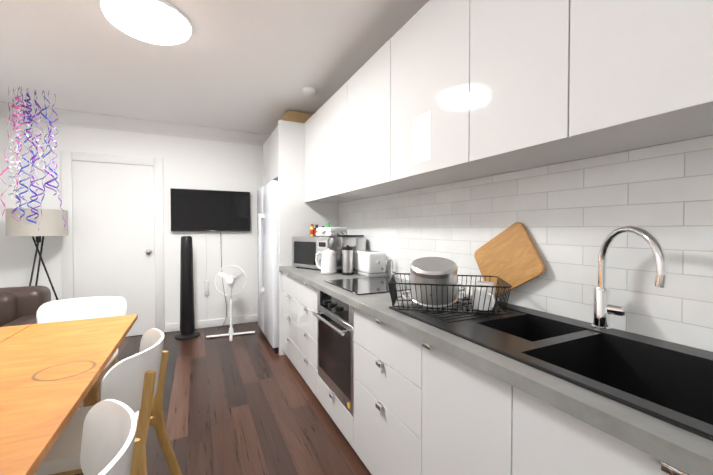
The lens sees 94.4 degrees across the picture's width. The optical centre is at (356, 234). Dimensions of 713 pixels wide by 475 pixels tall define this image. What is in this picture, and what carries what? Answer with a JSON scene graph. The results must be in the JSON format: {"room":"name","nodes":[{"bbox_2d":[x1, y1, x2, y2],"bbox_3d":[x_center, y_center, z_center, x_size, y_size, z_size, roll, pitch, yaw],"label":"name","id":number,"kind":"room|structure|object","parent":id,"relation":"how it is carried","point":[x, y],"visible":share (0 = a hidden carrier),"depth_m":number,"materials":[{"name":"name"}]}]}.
{"room":"kitchen","nodes":[
{"label":"kitchen","id":0,"kind":"room"},
{"bbox_2d":[0,118,262,336],"bbox_3d":[-2.280,-0.074,4.149,3.470,2.550,0.100,0,1,-26],"label":"wall","id":1,"kind":"structure","parent":0,"point":[197,164],"depth_m":4.08,"materials":[{"name":"paint"}]},
{"bbox_2d":[0,101,7,118],"bbox_3d":[-2.298,-1.224,0.556,0.125,0.130,6.318,0,1,-26],"label":"crown molding","id":2,"kind":"structure","parent":1,"relation":"attached to","point":[1,103],"depth_m":3.36,"materials":[{"name":"paint"}]},
{"bbox_2d":[60,151,164,332],"bbox_3d":[-2.798,0.141,3.835,0.970,2.130,0.020,0,1,-26],"label":"door frame","id":3,"kind":"structure","parent":1,"relation":"attached to","point":[67,158],"depth_m":3.82,"materials":[{"name":"paint"}]},
{"bbox_2d":[72,161,154,335],"bbox_3d":[-2.785,0.188,3.809,0.770,2.024,0.079,0,1,-26],"label":"door leaf","id":4,"kind":"structure","parent":1,"relation":"in","point":[113,228],"depth_m":3.84,"materials":[{"name":"paint"}]},
{"bbox_2d":[3,102,269,145],"bbox_3d":[-2.230,-1.282,4.027,2.970,0.130,0.125,0,1,-26],"label":"crown molding","id":5,"kind":"structure","parent":1,"relation":"attached to","point":[87,119],"depth_m":3.86,"materials":[{"name":"paint"}]},
{"bbox_2d":[205,280,208,294],"bbox_3d":[-1.931,0.684,4.257,0.050,0.190,0.031,0,1,-26],"label":"board","id":6,"kind":"object","parent":1,"relation":"attached to","point":[206,287],"visible":1,"depth_m":4.25,"materials":[{"name":"white plastic"}]},
{"bbox_2d":[170,188,249,230],"bbox_3d":[-1.858,-0.309,4.250,0.930,0.525,0.076,0,1,-26],"label":"wall-mounted tv","id":7,"kind":"object","parent":1,"relation":"attached to","point":[203,210],"visible":1,"depth_m":4.20,"materials":[{"name":"black plastic"}]},
{"bbox_2d":[206,231,226,326],"bbox_3d":[-1.810,0.575,4.277,0.248,1.238,0.086,0,1,-26],"label":"hanging cables","id":8,"kind":"object","parent":7,"relation":"hanging from","point":[206,271],"visible":0.96,"depth_m":4.25,"materials":[{"name":"white plastic"}]},
{"bbox_2d":[165,315,257,331],"bbox_3d":[-1.570,1.148,4.448,1.749,0.094,0.016,0,1,-26],"label":"baseboard","id":9,"kind":"structure","parent":1,"relation":"attached to","point":[211,323],"depth_m":4.30,"materials":[{"name":"paint"}]},
{"bbox_2d":[0,0,428,134],"bbox_3d":[-0.882,-1.331,1.238,3.470,0.060,6.520,0,1,-26],"label":"ceiling","id":10,"kind":"structure","parent":0,"point":[254,66],"depth_m":2.47,"materials":[{"name":"paint"}]},
{"bbox_2d":[0,86,65,229],"bbox_3d":[-2.973,-0.686,3.030,0.437,1.302,0.171,0,1,-26],"label":"streamers","id":11,"kind":"object","parent":10,"relation":"hanging from","point":[27,117],"visible":1,"depth_m":3.02,"materials":[{"name":"multicoloured paper"}]},
{"bbox_2d":[100,0,191,44],"bbox_3d":[-1.252,-1.272,1.993,0.470,0.082,0.470,0,1,-26],"label":"ceiling light","id":12,"kind":"object","parent":10,"relation":"attached to","point":[161,22],"visible":1,"depth_m":1.92,"materials":[{"name":"plastic"}]},
{"bbox_2d":[302,87,315,95],"bbox_3d":[-0.433,-1.310,3.033,0.124,0.042,0.124,0,1,-26],"label":"smoke detector","id":13,"kind":"object","parent":10,"relation":"attached to","point":[308,91],"visible":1,"depth_m":2.99,"materials":[{"name":"paint"}]},
{"bbox_2d":[74,322,371,474],"bbox_3d":[-0.882,1.279,1.282,3.470,0.060,6.520,0,1,-26],"label":"floor","id":14,"kind":"structure","parent":0,"point":[246,404],"depth_m":2.27,"materials":[{"name":"brown wood"}]},
{"bbox_2d":[0,286,50,326],"bbox_3d":[-2.756,0.831,2.301,0.780,0.799,0.880,0,1,-26],"label":"sofa","id":15,"kind":"object","parent":14,"relation":"on","point":[20,305],"visible":0.29,"depth_m":2.57,"materials":[{"name":"leather"}]},
{"bbox_2d":[5,208,67,299],"bbox_3d":[-3.151,0.485,3.310,0.512,1.470,0.500,0,1,-26],"label":"floor lamp","id":16,"kind":"object","parent":14,"relation":"on","point":[52,222],"visible":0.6,"depth_m":3.18,"materials":[{"name":"beige fabric"}]},
{"bbox_2d":[0,314,137,474],"bbox_3d":[-1.366,0.880,0.897,1.030,0.749,2.020,0,1,-26],"label":"dining table","id":17,"kind":"object","parent":14,"relation":"on","point":[50,372],"visible":0.79,"depth_m":1.18,"materials":[{"name":"brown wood"}]},
{"bbox_2d":[36,296,126,372],"bbox_3d":[-1.807,0.841,2.151,0.492,0.795,0.539,0,1,-22],"label":"chair","id":18,"kind":"object","parent":14,"relation":"on","point":[79,308],"visible":0.42,"depth_m":2.30,"materials":[{"name":"white plastic"}]},
{"bbox_2d":[34,328,181,474],"bbox_3d":[-1.051,0.854,1.375,0.539,0.795,0.492,0,1,-19],"label":"chair","id":19,"kind":"object","parent":14,"relation":"on","point":[135,383],"visible":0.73,"depth_m":1.30,"materials":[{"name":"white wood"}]},
{"bbox_2d":[80,399,140,474],"bbox_3d":[-0.724,0.865,0.699,0.539,0.795,0.492,-1,1,-29],"label":"chair","id":20,"kind":"object","parent":14,"relation":"on","point":[110,444],"visible":1,"depth_m":0.91,"materials":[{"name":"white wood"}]},
{"bbox_2d":[174,236,199,339],"bbox_3d":[-2.014,0.609,3.922,0.276,1.189,0.276,0,1,-26],"label":"tower fan","id":21,"kind":"object","parent":14,"relation":"on","point":[187,322],"visible":1,"depth_m":3.86,"materials":[{"name":"black plastic"}]},
{"bbox_2d":[206,265,254,340],"bbox_3d":[-1.495,0.780,3.932,0.541,0.848,0.421,0,1,-26],"label":"pedestal fan","id":22,"kind":"object","parent":14,"relation":"on","point":[231,280],"visible":1,"depth_m":3.91,"materials":[{"name":"white plastic"}]},
{"bbox_2d":[257,180,278,352],"bbox_3d":[-0.767,0.320,3.887,0.720,1.770,0.920,0,1,-26],"label":"fridge","id":23,"kind":"object","parent":14,"relation":"on","point":[267,252],"visible":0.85,"depth_m":3.51,"materials":[{"name":"white metal"}]},
{"bbox_2d":[282,272,317,398],"bbox_3d":[-0.231,0.791,2.968,0.619,0.858,1.096,0,1,-26],"label":"base cabinet","id":24,"kind":"object","parent":14,"relation":"on","point":[299,299],"depth_m":2.72,"materials":[{"name":"white laminate"}]},
{"bbox_2d":[312,289,353,415],"bbox_3d":[0.081,0.686,2.193,0.615,0.620,0.594,0,1,-26],"label":"oven","id":25,"kind":"object","parent":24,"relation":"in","point":[335,317],"visible":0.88,"depth_m":2.01,"materials":[{"name":"glass"}]},
{"bbox_2d":[263,120,338,355],"bbox_3d":[-0.711,0.024,3.915,0.649,2.360,1.050,0,1,-26],"label":"panels","id":26,"kind":"object","parent":14,"relation":"on","point":[283,154],"visible":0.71,"depth_m":3.36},
{"bbox_2d":[276,110,312,126],"bbox_3d":[-0.631,-1.237,3.821,0.470,0.164,0.550,0,1,-26],"label":"cardboard box","id":27,"kind":"object","parent":26,"relation":"on","point":[295,116],"visible":0.33,"depth_m":3.52,"materials":[{"name":"cardboard"}]},
{"bbox_2d":[318,375,349,442],"bbox_3d":[0.131,1.115,2.224,0.619,0.235,0.596,0,1,-26],"label":"drawer","id":28,"kind":"object","parent":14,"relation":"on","point":[337,411],"depth_m":2.07,"materials":[{"name":"white wood"}]},
{"bbox_2d":[350,308,481,474],"bbox_3d":[0.391,0.812,1.682,0.619,0.858,0.626,0,1,-26],"label":"base cabinet","id":29,"kind":"object","parent":14,"relation":"on","point":[421,408],"depth_m":1.46,"materials":[{"name":"white laminate"}]},
{"bbox_2d":[279,266,712,474],"bbox_3d":[0.408,0.363,1.606,0.648,0.040,4.089,0,1,-26],"label":"countertop","id":30,"kind":"structure","parent":29,"relation":"on","point":[686,451],"depth_m":0.78,"materials":[{"name":"stone"}]},
{"bbox_2d":[292,236,341,268],"bbox_3d":[-0.329,0.166,3.164,0.480,0.300,0.380,1,1,39],"label":"microwave","id":31,"kind":"object","parent":30,"relation":"on","point":[305,249],"visible":0.56,"depth_m":3.02,"materials":[{"name":"metal"}]},
{"bbox_2d":[310,224,313,235],"bbox_3d":[-0.442,-0.047,3.292,0.045,0.120,0.045,1,1,39],"label":"bottle","id":32,"kind":"object","parent":31,"relation":"on","point":[312,230],"visible":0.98,"depth_m":3.27,"materials":[{"name":"plastic"}]},
{"bbox_2d":[316,227,347,236],"bbox_3d":[-0.237,-0.026,3.083,0.200,0.085,0.265,1,1,39],"label":"press","id":33,"kind":"object","parent":31,"relation":"on","point":[327,231],"visible":0.96,"depth_m":3.00,"materials":[{"name":"white plastic"}]},
{"bbox_2d":[315,248,337,273],"bbox_3d":[-0.253,0.218,2.770,0.192,0.210,0.143,0,1,9],"label":"kettle","id":34,"kind":"object","parent":30,"relation":"on","point":[328,264],"visible":1,"depth_m":2.72,"materials":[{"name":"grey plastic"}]},
{"bbox_2d":[342,245,353,274],"bbox_3d":[-0.071,0.204,2.700,0.100,0.240,0.100,0,1,-26],"label":"milk frother","id":35,"kind":"object","parent":30,"relation":"on","point":[347,259],"visible":1,"depth_m":2.66,"materials":[{"name":"silver metal"}]},
{"bbox_2d":[336,231,365,272],"bbox_3d":[-0.062,0.145,2.909,0.260,0.350,0.150,0,1,-26],"label":"coffee machine","id":36,"kind":"object","parent":30,"relation":"on","point":[357,242],"visible":0.58,"depth_m":2.86,"materials":[{"name":"black plastic"}]},
{"bbox_2d":[325,276,409,294],"bbox_3d":[0.122,0.329,2.207,0.513,0.007,0.550,0,1,-26],"label":"cooktop","id":37,"kind":"object","parent":30,"relation":"in","point":[366,285],"visible":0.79,"depth_m":2.17,"materials":[{"name":"black glass"}]},
{"bbox_2d":[354,250,386,276],"bbox_3d":[0.110,0.229,2.680,0.170,0.192,0.285,0,1,-26],"label":"toaster","id":38,"kind":"object","parent":30,"relation":"on","point":[369,263],"visible":0.98,"depth_m":2.58,"materials":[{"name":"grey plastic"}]},
{"bbox_2d":[385,258,395,276],"bbox_3d":[0.257,0.250,2.513,0.094,0.155,0.059,0,1,-26],"label":"tap","id":39,"kind":"object","parent":30,"relation":"on","point":[392,271],"visible":0.75,"depth_m":2.53,"materials":[{"name":"silver metal"}]},
{"bbox_2d":[389,296,712,440],"bbox_3d":[0.650,0.446,1.142,0.544,0.216,1.168,0,1,-26],"label":"sink","id":40,"kind":"object","parent":30,"relation":"in","point":[668,382],"visible":0.48,"depth_m":1.05,"materials":[{"name":"stone"}]},
{"bbox_2d":[388,273,511,314],"bbox_3d":[0.409,0.267,1.517,0.507,0.130,0.317,0,1,12],"label":"dish rack","id":41,"kind":"object","parent":40,"relation":"on","point":[392,289],"visible":0.77,"depth_m":1.41,"materials":[{"name":"black metal"}]},
{"bbox_2d":[402,257,465,306],"bbox_3d":[0.354,0.208,1.519,0.294,0.161,0.218,0,16,12],"label":"pot","id":42,"kind":"object","parent":41,"relation":"in","point":[432,270],"visible":0.83,"depth_m":1.44,"materials":[{"name":"metal"}]},
{"bbox_2d":[472,285,494,309],"bbox_3d":[0.548,0.269,1.405,0.082,0.095,0.117,0,1,-18],"label":"mug","id":43,"kind":"object","parent":41,"relation":"in","point":[482,297],"visible":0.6,"depth_m":1.39,"materials":[{"name":"white ceramic"}]},
{"bbox_2d":[476,281,494,297],"bbox_3d":[0.608,0.266,1.541,0.082,0.095,0.117,1,1,42],"label":"mug","id":44,"kind":"object","parent":41,"relation":"in","point":[488,283],"visible":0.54,"depth_m":1.50,"materials":[{"name":"white ceramic"}]},
{"bbox_2d":[474,222,544,297],"bbox_3d":[0.727,0.128,1.607,0.018,0.270,0.330,4,-33,-26],"label":"cutting board","id":45,"kind":"object","parent":40,"relation":"on","point":[510,255],"visible":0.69,"depth_m":1.57,"materials":[{"name":"brown wood"}]},
{"bbox_2d":[591,225,667,330],"bbox_3d":[0.884,0.154,1.079,0.152,0.370,0.253,0,1,-26],"label":"faucet","id":46,"kind":"object","parent":30,"relation":"on","point":[604,309],"visible":1,"depth_m":1.15,"materials":[{"name":"silver metal"}]},
{"bbox_2d":[422,372,688,474],"bbox_3d":[0.788,0.926,0.861,0.619,0.659,1.200,0,1,-26],"label":"base cabinet","id":47,"kind":"object","parent":14,"relation":"on","point":[480,423],"depth_m":0.91,"materials":[{"name":"white laminate"}]},
{"bbox_3d":[0.656,-0.037,1.948,0.100,2.550,6.420,0,1,-26],"label":"wall","id":48,"kind":"structure","parent":0,"visible":0},
{"bbox_2d":[304,108,354,202],"bbox_3d":[-0.238,-0.739,3.225,0.388,0.810,0.580,0,1,-26],"label":"upper cabinet","id":49,"kind":"object","parent":48,"relation":"attached to","point":[312,125],"depth_m":3.19,"materials":[{"name":"laminate"}]},
{"bbox_2d":[320,85,376,199],"bbox_3d":[-0.003,-0.731,2.739,0.388,0.810,0.500,0,1,-26],"label":"upper cabinet","id":50,"kind":"object","parent":48,"relation":"attached to","point":[332,111],"depth_m":2.71,"materials":[{"name":"laminate"}]},
{"bbox_2d":[344,41,423,195],"bbox_3d":[0.236,-0.723,2.244,0.388,0.810,0.600,0,1,-26],"label":"upper cabinet","id":51,"kind":"object","parent":48,"relation":"attached to","point":[366,92],"depth_m":2.16,"materials":[{"name":"laminate"}]},
{"bbox_2d":[388,0,508,187],"bbox_3d":[0.499,-0.713,1.700,0.388,0.810,0.609,0,1,-26],"label":"upper cabinet","id":52,"kind":"object","parent":48,"relation":"attached to","point":[430,93],"depth_m":1.60,"materials":[{"name":"laminate"}]},
{"bbox_2d":[338,135,712,351],"bbox_3d":[0.697,0.016,1.740,0.008,0.648,4.090,0,1,-26],"label":"tile backsplash","id":53,"kind":"structure","parent":48,"relation":"attached to","point":[570,215],"depth_m":1.29,"materials":[{"name":"white tile"}]},
{"bbox_2d":[464,0,618,171],"bbox_3d":[0.719,-0.706,1.245,0.388,0.810,0.400,0,1,-26],"label":"upper cabinet","id":54,"kind":"object","parent":48,"relation":"attached to","point":[512,47],"depth_m":1.18,"materials":[{"name":"laminate"}]},
{"bbox_2d":[560,0,712,151],"bbox_3d":[0.893,-0.700,0.885,0.388,0.810,0.400,0,1,-26],"label":"upper cabinet","id":55,"kind":"object","parent":48,"relation":"attached to","point":[635,74],"depth_m":0.86,"materials":[{"name":"laminate"}]}
]}

